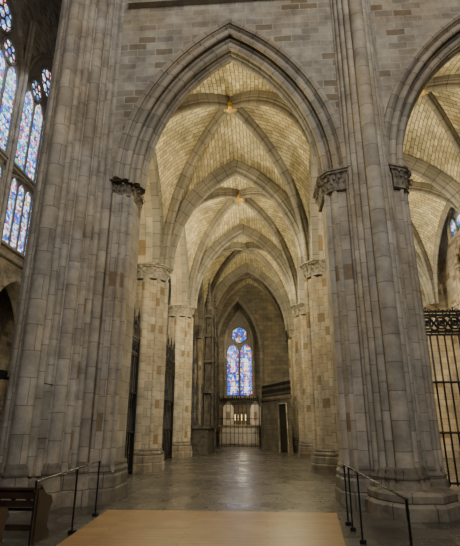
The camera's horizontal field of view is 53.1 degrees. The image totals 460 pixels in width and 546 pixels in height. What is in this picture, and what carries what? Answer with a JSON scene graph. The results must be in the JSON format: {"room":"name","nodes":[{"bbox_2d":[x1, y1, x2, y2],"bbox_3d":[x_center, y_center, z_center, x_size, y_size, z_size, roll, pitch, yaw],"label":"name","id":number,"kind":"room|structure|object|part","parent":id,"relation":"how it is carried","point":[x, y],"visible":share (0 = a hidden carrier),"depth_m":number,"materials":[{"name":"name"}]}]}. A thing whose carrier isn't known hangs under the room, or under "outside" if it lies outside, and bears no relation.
{"room":"church","nodes":[
{"label":"church","id":0,"kind":"room"},
{"bbox_2d":[0,287,14,419],"bbox_3d":[-15.811,3.291,24.368,0.001,12.000,34.000,-1,-18,4],"label":"wall","id":1,"kind":"structure","parent":0,"point":[7,323],"depth_m":31.31,"materials":[{"name":"grey stone"}]},
{"bbox_2d":[0,0,61,322],"bbox_3d":[-13.317,-10.174,28.555,1.000,27.800,34.000,-1,-18,4],"label":"wall","id":2,"kind":"structure","parent":0,"point":[45,13],"depth_m":29.96,"materials":[{"name":"grey stone"}]},
{"bbox_2d":[0,159,4,199],"bbox_3d":[-12.948,-4.971,22.936,0.270,4.730,5.360,-1,-18,4],"label":"window","id":3,"kind":"structure","parent":2,"relation":"in","point":[2,167],"depth_m":25.64,"materials":[{"name":"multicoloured glass"}]},
{"bbox_2d":[0,0,22,157],"bbox_3d":[-12.948,-12.264,25.306,0.270,10.267,5.460,-1,-18,4],"label":"window","id":4,"kind":"structure","parent":2,"relation":"in","point":[11,40],"depth_m":26.73,"materials":[{"name":"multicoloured glass"}]},
{"bbox_3d":[-12.938,-9.989,25.238,0.001,5.406,1.082,-1,-18,4],"label":"lancet glass","id":5,"kind":"part","parent":4,"relation":"part of","materials":[{"name":"multicoloured glass"}]},
{"bbox_3d":[-12.903,-10.033,25.250,0.070,5.495,1.236,-1,-18,4],"label":"lancet frame","id":6,"kind":"part","parent":4,"relation":"part of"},
{"bbox_3d":[-12.973,-14.839,26.145,0.001,2.142,2.142,-1,-18,4],"label":"rose glass","id":7,"kind":"part","parent":4,"relation":"part of","materials":[{"name":"multicoloured glass"}]},
{"bbox_3d":[-12.847,-9.596,26.448,0.001,5.406,1.082,-1,-18,4],"label":"lancet glass","id":8,"kind":"part","parent":4,"relation":"part of","materials":[{"name":"multicoloured glass"}]},
{"bbox_3d":[-12.812,-9.640,26.459,0.070,5.495,1.236,-1,-18,4],"label":"lancet frame","id":9,"kind":"part","parent":4,"relation":"part of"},
{"bbox_3d":[-12.882,-12.947,26.867,0.001,1.428,1.428,-1,-18,4],"label":"rose glass","id":10,"kind":"part","parent":4,"relation":"part of","materials":[{"name":"multicoloured glass"}]},
{"bbox_3d":[-13.013,-12.230,25.300,0.001,9.900,5.100,-1,-18,4],"label":"tracery plate","id":11,"kind":"part","parent":4,"relation":"part of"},
{"bbox_2d":[0,174,33,259],"bbox_3d":[-12.527,-3.152,28.533,0.270,4.730,5.360,-1,-18,4],"label":"window","id":12,"kind":"structure","parent":2,"relation":"in","point":[20,198],"depth_m":27.35,"materials":[{"name":"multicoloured glass"}]},
{"bbox_3d":[-12.710,-3.672,26.520,0.001,4.035,0.693,-1,-18,4],"label":"lancet glass","id":13,"kind":"part","parent":12,"relation":"part of","materials":[{"name":"multicoloured glass"}]},
{"bbox_3d":[-12.675,-3.704,26.527,0.070,4.099,0.805,-1,-18,4],"label":"lancet frame","id":14,"kind":"part","parent":12,"relation":"part of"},
{"bbox_3d":[-12.651,-3.415,27.310,0.001,4.035,0.693,-1,-18,4],"label":"lancet glass","id":15,"kind":"part","parent":12,"relation":"part of","materials":[{"name":"multicoloured glass"}]},
{"bbox_3d":[-12.616,-3.447,27.318,0.070,4.099,0.805,-1,-18,4],"label":"lancet frame","id":16,"kind":"part","parent":12,"relation":"part of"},
{"bbox_3d":[-12.591,-3.158,28.101,0.001,4.035,0.693,-1,-18,4],"label":"lancet glass","id":17,"kind":"part","parent":12,"relation":"part of","materials":[{"name":"multicoloured glass"}]},
{"bbox_3d":[-12.556,-3.190,28.108,0.070,4.099,0.805,-1,-18,4],"label":"lancet frame","id":18,"kind":"part","parent":12,"relation":"part of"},
{"bbox_3d":[-12.591,-3.136,28.533,0.001,4.400,5.000,-1,-18,4],"label":"tracery plate","id":19,"kind":"part","parent":12,"relation":"part of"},
{"bbox_3d":[-12.497,-2.933,28.899,0.070,4.099,0.805,-1,-18,4],"label":"lancet frame","id":20,"kind":"part","parent":12,"relation":"part of","materials":[{"name":"grey stone"}]},
{"bbox_2d":[0,152,34,269],"bbox_3d":[-12.740,-3.887,25.415,0.300,5.500,32.000,-1,-18,4],"label":"trim","id":21,"kind":"structure","parent":2,"relation":"attached to","point":[3,254],"depth_m":26.67,"materials":[{"name":"grey stone"}]},
{"bbox_2d":[0,20,36,243],"bbox_3d":[-12.598,-3.670,25.597,0.610,26.000,0.860,-1,-18,4],"label":"wall pier","id":22,"kind":"object","parent":2,"relation":"attached to","point":[32,28],"visible":1,"depth_m":27.08,"materials":[{"name":"stone"}]},
{"bbox_2d":[14,54,53,186],"bbox_3d":[-12.527,-10.445,30.903,0.270,10.267,5.460,-1,-18,4],"label":"window","id":23,"kind":"structure","parent":2,"relation":"in","point":[26,160],"depth_m":29.55,"materials":[{"name":"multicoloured glass"}]},
{"bbox_3d":[-12.698,-8.957,28.416,0.001,5.406,1.082,-1,-18,4],"label":"lancet glass","id":24,"kind":"part","parent":23,"relation":"part of","materials":[{"name":"multicoloured glass"}]},
{"bbox_3d":[-12.663,-9.000,28.427,0.070,5.495,1.236,-1,-18,4],"label":"lancet frame","id":25,"kind":"part","parent":23,"relation":"part of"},
{"bbox_3d":[-12.607,-8.564,29.626,0.001,5.406,1.082,-1,-18,4],"label":"lancet glass","id":26,"kind":"part","parent":23,"relation":"part of","materials":[{"name":"multicoloured glass"}]},
{"bbox_3d":[-12.572,-8.607,29.637,0.070,5.495,1.236,-1,-18,4],"label":"lancet frame","id":27,"kind":"part","parent":23,"relation":"part of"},
{"bbox_3d":[-12.643,-11.915,30.045,0.001,1.428,1.428,-1,-18,4],"label":"rose glass","id":28,"kind":"part","parent":23,"relation":"part of","materials":[{"name":"multicoloured glass"}]},
{"bbox_3d":[-12.591,-10.412,30.897,0.001,9.900,5.100,-1,-18,4],"label":"tracery plate","id":29,"kind":"part","parent":23,"relation":"part of","materials":[{"name":"grey stone"}]},
{"bbox_3d":[-12.481,-8.214,30.846,0.070,5.495,1.236,-1,-18,4],"label":"lancet frame","id":30,"kind":"part","parent":23,"relation":"part of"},
{"bbox_3d":[-12.552,-13.021,31.741,0.001,2.142,2.142,-1,-18,4],"label":"rose glass","id":31,"kind":"part","parent":23,"relation":"part of","materials":[{"name":"multicoloured glass"}]},
{"bbox_2d":[138,153,202,329],"bbox_3d":[-2.657,-1.438,25.019,0.860,6.602,24.000,-1,-18,4],"label":"wall","id":32,"kind":"structure","parent":0,"point":[149,248],"depth_m":17.90,"materials":[{"name":"stone"}]},
{"bbox_3d":[-3.008,-3.030,16.128,0.280,4.135,5.000,-1,-18,4],"label":"arch moulding","id":33,"kind":"part","parent":32,"relation":"part of","materials":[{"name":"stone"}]},
{"bbox_3d":[-2.554,-1.117,22.166,0.280,4.226,5.500,-1,-18,4],"label":"arch moulding","id":34,"kind":"part","parent":32,"relation":"part of","materials":[{"name":"stone"}]},
{"bbox_3d":[-2.082,0.918,28.426,0.280,4.226,5.500,-1,-18,4],"label":"arch moulding","id":35,"kind":"part","parent":32,"relation":"part of","materials":[{"name":"stone"}]},
{"bbox_2d":[1,444,459,545],"bbox_3d":[-1.705,7.136,16.785,30.000,0.001,44.000,-1,-18,4],"label":"floor","id":36,"kind":"structure","parent":0,"point":[245,479],"depth_m":10.60,"materials":[{"name":"grey stone"}]},
{"bbox_2d":[0,507,8,545],"bbox_3d":[-3.851,3.146,5.719,2.000,0.750,0.500,-1,-18,4],"label":"pew","id":37,"kind":"object","parent":36,"relation":"on","point":[4,514],"visible":1,"depth_m":5.76,"materials":[{"name":"brown wood"}]},
{"bbox_2d":[0,484,52,543],"bbox_3d":[-3.733,3.485,6.760,2.080,0.750,0.500,-1,-18,4],"label":"pew","id":38,"kind":"object","parent":36,"relation":"on","point":[44,501],"visible":0.93,"depth_m":6.58,"materials":[{"name":"brown wood"}]},
{"bbox_3d":[-3.731,3.450,6.798,1.980,0.040,0.390,-1,-18,4],"label":"seat","id":39,"kind":"part","parent":38,"relation":"part of","materials":[{"name":"brown wood"}]},
{"bbox_3d":[-3.747,3.225,6.640,2.080,0.250,0.110,-1,-18,4],"label":"backrest","id":40,"kind":"part","parent":38,"relation":"part of","materials":[{"name":"brown wood"}]},
{"bbox_2d":[28,460,100,545],"bbox_3d":[-2.388,3.447,6.940,0.098,0.932,3.199,0,-18,-1],"label":"handrail","id":41,"kind":"object","parent":36,"relation":"on","point":[71,531],"visible":0.97,"depth_m":6.96,"materials":[{"name":"metal"}]},
{"bbox_3d":[-2.352,2.974,5.464,0.090,0.920,0.090,-1,-18,4],"label":"post","id":42,"kind":"part","parent":41,"relation":"part of","materials":[{"name":"metal"}]},
{"bbox_3d":[-2.388,3.067,7.063,0.024,0.132,3.188,0,-18,-1],"label":"rail","id":43,"kind":"part","parent":41,"relation":"part of","materials":[{"name":"metal"}]},
{"bbox_3d":[-2.392,3.502,7.088,0.090,0.920,0.090,-1,-18,4],"label":"post","id":44,"kind":"part","parent":41,"relation":"part of","materials":[{"name":"metal"}]},
{"bbox_3d":[-2.424,3.932,8.412,0.090,0.920,0.090,-1,-18,4],"label":"post","id":45,"kind":"part","parent":41,"relation":"part of","materials":[{"name":"metal"}]},
{"bbox_2d":[0,0,146,513],"bbox_3d":[-3.839,-11.313,15.016,3.059,34.000,2.786,-1,-18,4],"label":"pier","id":46,"kind":"object","parent":36,"relation":"on","point":[73,327],"visible":0.94,"depth_m":10.55,"materials":[{"name":"stone"}]},
{"bbox_2d":[0,369,8,379],"bbox_3d":[-4.960,2.272,10.182,0.252,0.248,0.792,1,-18,-4],"label":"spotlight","id":47,"kind":"object","parent":46,"relation":"attached to","point":[3,373],"visible":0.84,"depth_m":9.85,"materials":[{"name":"metal"}]},
{"bbox_2d":[31,378,52,443],"bbox_3d":[-3.732,2.800,9.344,0.260,1.250,0.440,-1,-18,4],"label":"stone block","id":48,"kind":"object","parent":46,"relation":"attached to","point":[44,388],"visible":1,"depth_m":9.15,"materials":[{"name":"grey stone"}]},
{"bbox_2d":[125,307,140,473],"bbox_3d":[-3.395,3.240,13.856,0.088,5.600,4.388,-1,-18,4],"label":"iron gate","id":49,"kind":"object","parent":36,"relation":"on","point":[136,324],"visible":0.24,"depth_m":15.55,"materials":[{"name":"black metal"}]},
{"bbox_3d":[-3.241,4.450,15.718,0.088,4.450,0.088,-1,-18,4],"label":"post","id":50,"kind":"part","parent":49,"relation":"part of","materials":[{"name":"metal"}]},
{"bbox_2d":[126,256,171,472],"bbox_3d":[-3.159,2.831,17.450,1.728,8.600,1.728,-1,-18,4],"label":"pier","id":51,"kind":"object","parent":36,"relation":"on","point":[152,285],"visible":0.73,"depth_m":16.75,"materials":[{"name":"stone"}]},
{"bbox_2d":[162,336,174,459],"bbox_3d":[-2.923,5.275,20.117,0.088,5.600,4.688,-1,-18,4],"label":"iron gate","id":52,"kind":"object","parent":36,"relation":"on","point":[169,349],"visible":0.37,"depth_m":21.41,"materials":[{"name":"black metal"}]},
{"bbox_3d":[-2.759,6.530,22.121,0.088,4.450,0.088,-1,-18,4],"label":"post","id":53,"kind":"part","parent":52,"relation":"part of","materials":[{"name":"metal"}]},
{"bbox_2d":[163,294,195,457],"bbox_3d":[-2.687,4.865,23.711,1.728,8.600,1.728,-1,-18,4],"label":"pier","id":54,"kind":"object","parent":36,"relation":"on","point":[180,317],"visible":0.77,"depth_m":23.08,"materials":[{"name":"stone"}]},
{"bbox_2d":[190,325,204,442],"bbox_3d":[-2.215,6.899,29.972,1.728,8.600,1.728,-1,-18,4],"label":"pier","id":55,"kind":"object","parent":36,"relation":"on","point":[197,333],"visible":0.22,"depth_m":29.38,"materials":[{"name":"stone"}]},
{"bbox_2d":[56,510,345,545],"bbox_3d":[-0.473,3.112,4.480,4.210,0.050,8.350,-1,-18,4],"label":"wooden deck","id":56,"kind":"object","parent":36,"relation":"on","point":[112,527],"visible":1,"depth_m":7.07,"materials":[{"name":"brown wood"}]},
{"bbox_2d":[191,279,219,455],"bbox_3d":[-1.339,5.321,26.571,1.180,9.500,3.753,-1,-18,4],"label":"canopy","id":57,"kind":"object","parent":36,"relation":"on","point":[202,436],"visible":1,"depth_m":25.00,"materials":[{"name":"wood"}]},
{"bbox_2d":[215,395,259,447],"bbox_3d":[0.293,9.836,30.515,3.366,3.350,0.087,-1,-18,4],"label":"iron gate","id":58,"kind":"object","parent":36,"relation":"on","point":[236,401],"visible":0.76,"depth_m":30.72,"materials":[{"name":"black metal"}]},
{"bbox_3d":[0.293,11.315,30.035,3.360,0.032,0.032,-1,-18,4],"label":"rail","id":59,"kind":"part","parent":58,"relation":"part of","materials":[{"name":"metal"}]},
{"bbox_3d":[0.293,8.814,30.847,3.360,0.032,0.032,-1,-18,4],"label":"rail","id":60,"kind":"part","parent":58,"relation":"part of","materials":[{"name":"metal"}]},
{"bbox_3d":[0.293,9.677,30.567,3.360,0.032,0.032,-1,-18,4],"label":"rail","id":61,"kind":"part","parent":58,"relation":"part of","materials":[{"name":"metal"}]},
{"bbox_3d":[1.939,9.942,30.357,0.064,3.050,0.064,-1,-18,4],"label":"post","id":62,"kind":"part","parent":58,"relation":"part of","materials":[{"name":"metal"}]},
{"bbox_2d":[218,401,260,444],"bbox_3d":[0.750,11.446,35.228,3.200,3.200,1.000,-1,-18,4],"label":"altar","id":63,"kind":"object","parent":36,"relation":"on","point":[246,432],"visible":0.82,"depth_m":34.64,"materials":[{"name":"stone"}]},
{"bbox_3d":[-0.128,10.876,35.770,0.800,1.780,0.150,-1,-18,4],"label":"panel","id":64,"kind":"part","parent":63,"relation":"part of","materials":[{"name":"stone"}]},
{"bbox_3d":[1.967,10.829,35.627,0.800,1.780,0.150,-1,-18,4],"label":"panel","id":65,"kind":"part","parent":63,"relation":"part of","materials":[{"name":"stone"}]},
{"bbox_2d":[214,295,264,445],"bbox_3d":[0.594,7.020,34.370,3.900,11.089,0.280,-1,-18,4],"label":"arch","id":66,"kind":"object","parent":36,"relation":"on","point":[237,298],"visible":0.67,"depth_m":34.88,"materials":[{"name":"stone"}]},
{"bbox_2d":[260,380,292,452],"bbox_3d":[2.867,9.006,28.833,1.880,3.889,7.215,-1,-18,4],"label":"screen","id":67,"kind":"object","parent":36,"relation":"on","point":[277,417],"visible":1,"depth_m":27.39,"materials":[{"name":"wood"}]},
{"bbox_3d":[2.760,6.812,28.247,0.090,0.078,4.494,5,-19,-16],"label":"handrail","id":68,"kind":"part","parent":67,"relation":"part of","materials":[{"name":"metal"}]},
{"bbox_3d":[3.065,8.836,26.304,0.384,2.550,1.008,-1,-18,4],"label":"door","id":69,"kind":"part","parent":67,"relation":"part of","materials":[{"name":"black wood"}]},
{"bbox_3d":[3.046,8.822,26.303,0.140,2.675,1.307,5,-19,-16],"label":"door frame","id":70,"kind":"part","parent":67,"relation":"part of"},
{"bbox_2d":[286,322,298,450],"bbox_3d":[4.567,6.749,29.509,1.728,8.600,1.728,-1,-18,4],"label":"pier","id":71,"kind":"object","parent":36,"relation":"on","point":[291,332],"visible":0.3,"depth_m":29.04,"materials":[{"name":"stone"}]},
{"bbox_2d":[291,296,312,458],"bbox_3d":[4.096,4.715,23.248,1.728,8.600,1.728,-1,-18,4],"label":"pier","id":72,"kind":"object","parent":36,"relation":"on","point":[305,447],"visible":0.36,"depth_m":22.65,"materials":[{"name":"stone"}]},
{"bbox_2d":[301,253,338,473],"bbox_3d":[3.624,2.681,16.987,1.728,8.600,1.728,-1,-18,4],"label":"pier","id":73,"kind":"object","parent":36,"relation":"on","point":[325,456],"visible":0.52,"depth_m":16.29,"materials":[{"name":"stone"}]},
{"bbox_2d":[343,464,412,545],"bbox_3d":[1.791,3.115,5.916,0.091,0.932,3.824,-1,-18,4],"label":"handrail","id":74,"kind":"object","parent":36,"relation":"on","point":[347,523],"visible":1,"depth_m":6.50,"materials":[{"name":"metal"}]},
{"bbox_3d":[1.938,3.694,7.679,0.090,0.920,0.090,-1,-18,4],"label":"post","id":75,"kind":"part","parent":74,"relation":"part of","materials":[{"name":"metal"}]},
{"bbox_3d":[1.905,3.565,7.283,0.090,0.920,0.090,-1,-18,4],"label":"post","id":76,"kind":"part","parent":74,"relation":"part of","materials":[{"name":"metal"}]},
{"bbox_3d":[1.842,3.319,6.527,0.090,0.920,0.090,-1,-18,4],"label":"post","id":77,"kind":"part","parent":74,"relation":"part of","materials":[{"name":"metal"}]},
{"bbox_3d":[1.791,2.734,6.040,0.024,0.132,3.824,-1,-18,4],"label":"rail","id":78,"kind":"part","parent":74,"relation":"part of","materials":[{"name":"metal"}]},
{"bbox_3d":[1.643,2.547,4.149,0.090,0.920,0.090,-1,-18,4],"label":"post","id":79,"kind":"part","parent":74,"relation":"part of","materials":[{"name":"metal"}]},
{"bbox_2d":[312,0,459,522],"bbox_3d":[3.311,-6.812,12.690,2.417,24.000,2.590,-1,-18,4],"label":"pier","id":80,"kind":"object","parent":36,"relation":"on","point":[387,420],"visible":1,"depth_m":9.88,"materials":[{"name":"stone"}]},
{"bbox_2d":[423,307,459,486],"bbox_3d":[7.308,3.191,12.327,5.461,4.750,0.100,-1,-18,4],"label":"iron gate","id":81,"kind":"object","parent":36,"relation":"on","point":[428,316],"visible":0.5,"depth_m":12.78,"materials":[{"name":"black metal"}]},
{"bbox_3d":[7.277,1.703,12.813,5.360,0.050,0.050,-1,-18,4],"label":"rail","id":82,"kind":"part","parent":81,"relation":"part of","materials":[{"name":"metal"}]},
{"bbox_3d":[7.277,2.939,12.411,5.360,0.050,0.050,-1,-18,4],"label":"rail","id":83,"kind":"part","parent":81,"relation":"part of","materials":[{"name":"metal"}]},
{"bbox_3d":[7.277,5.336,11.633,5.360,0.050,0.050,-1,-18,4],"label":"rail","id":84,"kind":"part","parent":81,"relation":"part of","materials":[{"name":"metal"}]},
{"bbox_2d":[154,62,316,330],"bbox_3d":[0.493,-1.728,22.494,6.221,5.627,19.638,-1,-18,4],"label":"ceiling","id":85,"kind":"structure","parent":0,"point":[233,123],"depth_m":18.79,"materials":[{"name":"stone"}]},
{"bbox_2d":[216,302,260,443],"bbox_3d":[0.996,7.199,38.013,6.300,13.000,0.300,-1,-18,4],"label":"wall","id":86,"kind":"structure","parent":0,"point":[237,306],"depth_m":37.56,"materials":[{"name":"grey stone"}]},
{"bbox_2d":[224,309,255,397],"bbox_3d":[0.774,6.536,37.913,2.550,7.300,0.270,-1,-18,4],"label":"window","id":87,"kind":"structure","parent":86,"relation":"in","point":[239,342],"depth_m":37.74,"materials":[{"name":"multicoloured glass"}]},
{"bbox_3d":[0.238,7.818,37.537,1.041,4.159,0.070,-1,-18,4],"label":"lancet frame","id":88,"kind":"part","parent":87,"relation":"part of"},
{"label":"lancet glass","id":89,"kind":"part","parent":87,"relation":"part of","materials":[{"name":"glass"}]},
{"bbox_3d":[0.240,8.214,37.432,0.381,2.959,0.001,-1,-18,4],"label":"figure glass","id":90,"kind":"part","parent":87,"relation":"part of","materials":[{"name":"glass"}]},
{"bbox_3d":[0.776,5.189,38.377,1.333,1.333,0.001,-1,-18,4],"label":"rose glass","id":91,"kind":"part","parent":87,"relation":"part of","materials":[{"name":"glass"}]},
{"label":"lancet glass","id":92,"kind":"part","parent":87,"relation":"part of","materials":[{"name":"glass"}]},
{"bbox_3d":[1.310,7.795,37.464,1.041,4.159,0.070,-1,-18,4],"label":"lancet frame","id":93,"kind":"part","parent":87,"relation":"part of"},
{"bbox_3d":[1.312,8.191,37.359,0.381,2.959,0.001,-1,-18,4],"label":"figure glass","id":94,"kind":"part","parent":87,"relation":"part of","materials":[{"name":"glass"}]},
{"bbox_2d":[216,272,288,341],"bbox_3d":[1.335,2.168,33.587,6.199,5.067,4.718,-1,-18,4],"label":"arch","id":95,"kind":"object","parent":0,"point":[246,278],"depth_m":34.90,"materials":[{"name":"stone"}]},
{"bbox_2d":[218,283,289,394],"bbox_3d":[1.615,6.099,34.950,7.800,13.200,0.500,-1,-18,4],"label":"wall","id":96,"kind":"structure","parent":0,"point":[267,317],"depth_m":35.11,"materials":[{"name":"beige stone"}]},
{"bbox_2d":[109,0,459,182],"bbox_3d":[4.993,-10.252,14.076,16.000,16.600,1.100,-1,-18,4],"label":"wall","id":97,"kind":"structure","parent":0,"point":[151,37],"depth_m":12.54,"materials":[{"name":"grey stone"}]},
{"bbox_2d":[128,0,268,8],"bbox_3d":[4.894,-7.920,12.598,15.600,0.250,0.280,-1,-18,4],"label":"trim","id":98,"kind":"structure","parent":97,"relation":"attached to","point":[133,4],"depth_m":13.02,"materials":[{"name":"grey stone"}]},
{"bbox_2d":[113,17,346,194],"bbox_3d":[0.022,-4.592,12.554,5.840,4.896,1.250,-1,-18,4],"label":"pointed arch","id":99,"kind":"object","parent":97,"relation":"attached to","point":[230,40],"visible":0.99,"depth_m":12.31,"materials":[{"name":"grey stone"}]},
{"bbox_3d":[0.031,-4.269,12.580,4.840,4.298,0.171,-1,-18,4],"label":"roll moulding","id":100,"kind":"part","parent":99,"relation":"part of","materials":[{"name":"grey stone"}]},
{"bbox_3d":[0.008,-4.397,12.275,4.930,4.350,0.143,-1,-18,4],"label":"roll moulding","id":101,"kind":"part","parent":99,"relation":"part of","materials":[{"name":"grey stone"}]},
{"bbox_2d":[384,12,459,164],"bbox_3d":[6.605,-4.738,12.105,5.840,4.896,1.250,-1,-18,4],"label":"pointed arch","id":102,"kind":"object","parent":97,"relation":"attached to","point":[443,44],"visible":0.88,"depth_m":11.93,"materials":[{"name":"grey stone"}]},
{"bbox_3d":[6.591,-4.543,11.827,4.930,4.350,0.143,-1,-18,4],"label":"roll moulding","id":103,"kind":"part","parent":102,"relation":"part of","materials":[{"name":"grey stone"}]},
{"bbox_3d":[6.614,-4.415,12.131,4.840,4.298,0.171,-1,-18,4],"label":"roll moulding","id":104,"kind":"part","parent":102,"relation":"part of","materials":[{"name":"grey stone"}]},
{"bbox_2d":[292,152,324,327],"bbox_3d":[4.065,-1.587,24.560,0.980,6.602,24.000,-1,-18,4],"label":"wall","id":105,"kind":"structure","parent":0,"point":[317,235],"depth_m":17.41,"materials":[{"name":"stone"}]},
{"bbox_3d":[4.002,0.783,28.012,0.280,4.226,5.500,-1,-18,4],"label":"arch moulding","id":106,"kind":"part","parent":105,"relation":"part of","materials":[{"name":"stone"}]},
{"bbox_3d":[3.530,-1.251,21.751,0.280,4.226,5.500,-1,-18,4],"label":"arch moulding","id":107,"kind":"part","parent":105,"relation":"part of","materials":[{"name":"stone"}]},
{"bbox_3d":[3.076,-3.165,15.713,0.280,4.135,5.000,-1,-18,4],"label":"arch moulding","id":108,"kind":"part","parent":105,"relation":"part of","materials":[{"name":"stone"}]},
{"bbox_2d":[403,54,459,305],"bbox_3d":[7.139,-3.064,18.948,6.459,5.977,13.039,-1,-18,4],"label":"ceiling","id":109,"kind":"structure","parent":0,"point":[431,145],"depth_m":18.54,"materials":[{"name":"stone"}]},
{"bbox_2d":[419,259,459,456],"bbox_3d":[8.698,2.800,24.473,7.300,13.000,0.400,-1,-18,4],"label":"wall","id":110,"kind":"structure","parent":0,"point":[441,305],"depth_m":23.27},
{"bbox_2d":[438,220,459,399],"bbox_3d":[11.097,0.133,17.884,0.300,14.000,13.400,-1,-18,4],"label":"wall","id":111,"kind":"structure","parent":0,"point":[446,250],"depth_m":23.83,"materials":[{"name":"beige stone"}]},
{"bbox_2d":[446,207,459,243],"bbox_3d":[11.071,-2.679,22.595,0.270,1.961,1.900,-1,-18,4],"label":"window","id":112,"kind":"structure","parent":111,"relation":"in","point":[453,217],"depth_m":22.95,"materials":[{"name":"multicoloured glass"}]},
{"bbox_3d":[11.097,-2.283,22.860,0.070,0.941,0.724,-1,-18,4],"label":"lancet frame","id":113,"kind":"part","parent":112,"relation":"part of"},
{"bbox_3d":[11.135,-2.652,22.581,0.001,1.600,1.500,-1,-18,4],"label":"tracery plate","id":114,"kind":"part","parent":112,"relation":"part of","materials":[{"name":"beige stone"}]},
{"bbox_3d":[11.044,-2.514,22.148,0.070,0.941,0.724,-1,-18,4],"label":"lancet frame","id":115,"kind":"part","parent":112,"relation":"part of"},
{"bbox_2d":[452,229,459,313],"bbox_3d":[10.959,-0.424,21.186,0.400,3.900,3.900,-1,-18,4],"label":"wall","id":116,"kind":"structure","parent":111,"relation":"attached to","point":[456,262],"depth_m":22.32,"materials":[{"name":"stone"}]}
]}

